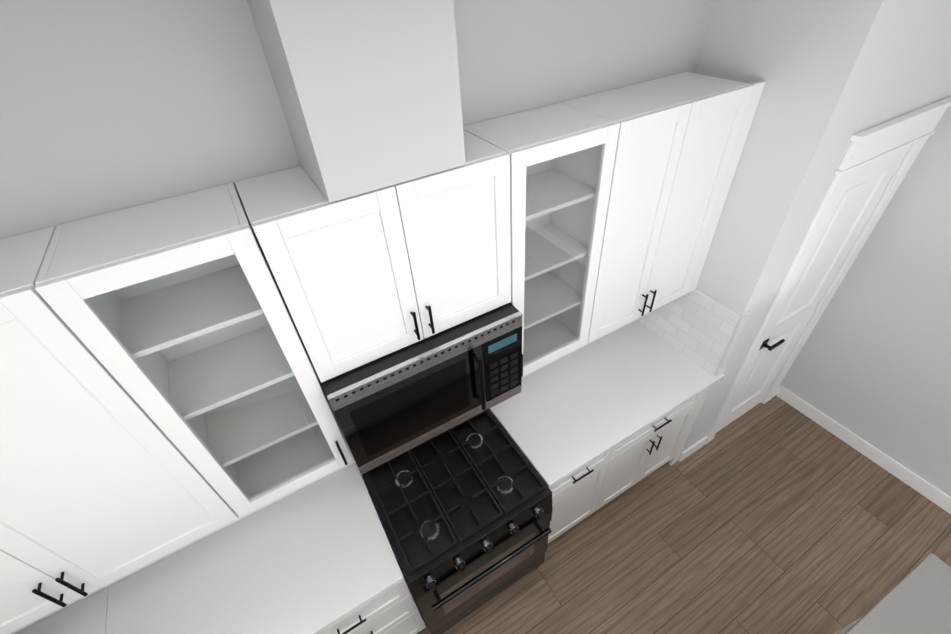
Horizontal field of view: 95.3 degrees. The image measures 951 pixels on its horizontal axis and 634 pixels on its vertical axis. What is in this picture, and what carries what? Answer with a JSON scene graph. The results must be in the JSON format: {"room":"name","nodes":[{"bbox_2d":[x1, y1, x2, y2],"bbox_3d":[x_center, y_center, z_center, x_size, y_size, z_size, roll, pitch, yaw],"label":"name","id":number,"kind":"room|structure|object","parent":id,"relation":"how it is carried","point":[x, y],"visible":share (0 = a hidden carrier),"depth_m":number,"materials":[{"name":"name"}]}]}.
{"room":"kitchen","nodes":[
{"label":"kitchen","id":0,"kind":"room"},
{"bbox_2d":[0,0,950,517],"bbox_3d":[1.396,1.975,-0.300,5.660,3.000,7.212,-23,44,-20],"label":"wall","id":1,"kind":"structure","parent":0,"point":[106,106],"depth_m":1.47,"materials":[{"name":"paint"}]},
{"bbox_2d":[0,226,237,633],"bbox_3d":[-1.373,0.434,1.160,0.964,1.040,0.362,-23,44,-20],"label":"upper cabinet","id":2,"kind":"object","parent":1,"relation":"attached to","point":[104,482],"visible":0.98,"depth_m":1.18,"materials":[{"name":"white wood"}]},
{"bbox_2d":[35,183,352,517],"bbox_3d":[-0.770,0.178,1.405,0.429,1.040,0.362,-23,44,-20],"label":"upper cabinet","id":3,"kind":"object","parent":1,"relation":"attached to","point":[173,313],"visible":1,"depth_m":1.25,"materials":[{"name":"white wood"}]},
{"bbox_2d":[11,318,638,633],"bbox_3d":[-0.522,0.525,2.128,3.710,0.452,0.010,-23,44,-20],"label":"tile backsplash","id":4,"kind":"structure","parent":1,"relation":"attached to","point":[637,319],"depth_m":2.00,"materials":[{"name":"white tile"}]},
{"bbox_2d":[235,130,510,382],"bbox_3d":[-0.273,-0.216,1.461,0.748,0.575,0.362,-23,44,-20],"label":"upper cabinet","id":5,"kind":"object","parent":1,"relation":"attached to","point":[365,278],"visible":0.96,"depth_m":1.31,"materials":[{"name":"white wood"}]},
{"bbox_2d":[320,303,521,474],"bbox_3d":[-0.220,0.203,1.768,0.746,0.454,0.449,-23,44,-20],"label":"microwave","id":6,"kind":"object","parent":5,"relation":"attached to","point":[388,407],"visible":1,"depth_m":1.60,"materials":[{"name":"black metal"}]},
{"bbox_2d":[463,103,619,376],"bbox_3d":[0.257,-0.259,1.821,0.442,1.040,0.362,-23,44,-20],"label":"upper cabinet","id":7,"kind":"object","parent":1,"relation":"attached to","point":[562,158],"visible":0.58,"depth_m":1.66,"materials":[{"name":"white wood"}]},
{"bbox_2d":[560,72,765,342],"bbox_3d":[0.786,-0.484,2.035,0.779,1.040,0.362,-23,44,-20],"label":"upper cabinet","id":8,"kind":"object","parent":1,"relation":"attached to","point":[682,138],"visible":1,"depth_m":1.81,"materials":[{"name":"white wood"}]},
{"bbox_2d":[638,289,750,375],"bbox_3d":[1.239,0.014,2.555,0.020,0.464,0.578,-23,44,-20],"label":"tile backsplash","id":9,"kind":"structure","parent":1,"relation":"attached to","point":[695,325],"depth_m":2.49,"materials":[{"name":"white tile"}]},
{"bbox_2d":[717,145,909,431],"bbox_3d":[1.962,0.020,2.676,0.582,2.012,0.091,-23,44,-20],"label":"door","id":10,"kind":"structure","parent":1,"relation":"in","point":[861,191],"depth_m":2.47,"materials":[{"name":"white wood"}]},
{"bbox_2d":[704,96,950,444],"bbox_3d":[1.929,-0.071,2.646,0.835,2.217,0.159,-23,44,-20],"label":"door frame","id":11,"kind":"structure","parent":1,"relation":"attached to","point":[881,140],"depth_m":2.15,"materials":[{"name":"white wood"}]},
{"bbox_2d":[773,385,950,513],"bbox_3d":[4.016,2.302,1.304,0.020,0.110,6.392,-23,44,-20],"label":"baseboard","id":12,"kind":"structure","parent":1,"relation":"attached to","point":[924,488],"depth_m":3.01,"materials":[{"name":"white wood"}]},
{"bbox_2d":[416,396,950,633],"bbox_3d":[2.926,5.192,-1.844,6.460,0.060,14.120,-23,44,-20],"label":"floor","id":13,"kind":"structure","parent":0,"point":[775,515],"depth_m":2.65,"materials":[{"name":"brown wood"}]},
{"bbox_2d":[319,479,425,633],"bbox_3d":[-0.914,1.481,2.129,1.127,0.874,0.642,-23,44,-20],"label":"base cabinet","id":14,"kind":"object","parent":13,"relation":"on","point":[394,609],"visible":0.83,"depth_m":1.98,"materials":[{"name":"white wood"}]},
{"bbox_2d":[363,409,551,633],"bbox_3d":[-0.081,1.066,2.333,0.744,1.140,0.731,-23,44,-20],"label":"gas range","id":15,"kind":"object","parent":13,"relation":"on","point":[464,508],"visible":0.88,"depth_m":2.07,"materials":[{"name":"black metal"}]},
{"bbox_2d":[548,388,709,542],"bbox_3d":[0.751,0.772,2.804,1.224,0.874,0.642,-23,44,-20],"label":"base cabinet","id":16,"kind":"object","parent":13,"relation":"on","point":[582,493],"visible":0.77,"depth_m":2.58,"materials":[{"name":"white wood"}]},
{"bbox_2d":[834,619,857,633],"bbox_3d":[1.105,1.895,1.465,2.084,0.866,0.690,-21,43,-19],"label":"kitchen island","id":17,"kind":"object","parent":13,"relation":"on","point":[843,630],"depth_m":1.99,"materials":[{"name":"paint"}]},
{"bbox_2d":[842,553,950,633],"bbox_3d":[1.147,1.610,1.098,2.130,0.040,0.980,-21,43,-19],"label":"island countertop","id":18,"kind":"structure","parent":17,"relation":"on","point":[920,603],"depth_m":1.63,"materials":[{"name":"white stone"}]},
{"bbox_3d":[-1.481,1.969,1.610,0.632,0.874,1.296,-23,44,-20],"label":"base cabinet","id":19,"kind":"object","parent":13,"relation":"on","visible":0},
{"bbox_2d":[16,462,403,633],"bbox_3d":[-1.202,1.243,1.729,1.729,0.035,0.637,-23,44,-20],"label":"countertop","id":20,"kind":"structure","parent":19,"relation":"on","point":[317,557],"depth_m":1.84,"materials":[{"name":"stone"}]},
{"bbox_2d":[489,320,724,487],"bbox_3d":[0.744,0.413,2.519,1.276,0.035,0.632,-23,44,-20],"label":"countertop","id":21,"kind":"structure","parent":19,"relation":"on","point":[569,412],"depth_m":2.45,"materials":[{"name":"stone"}]}
]}

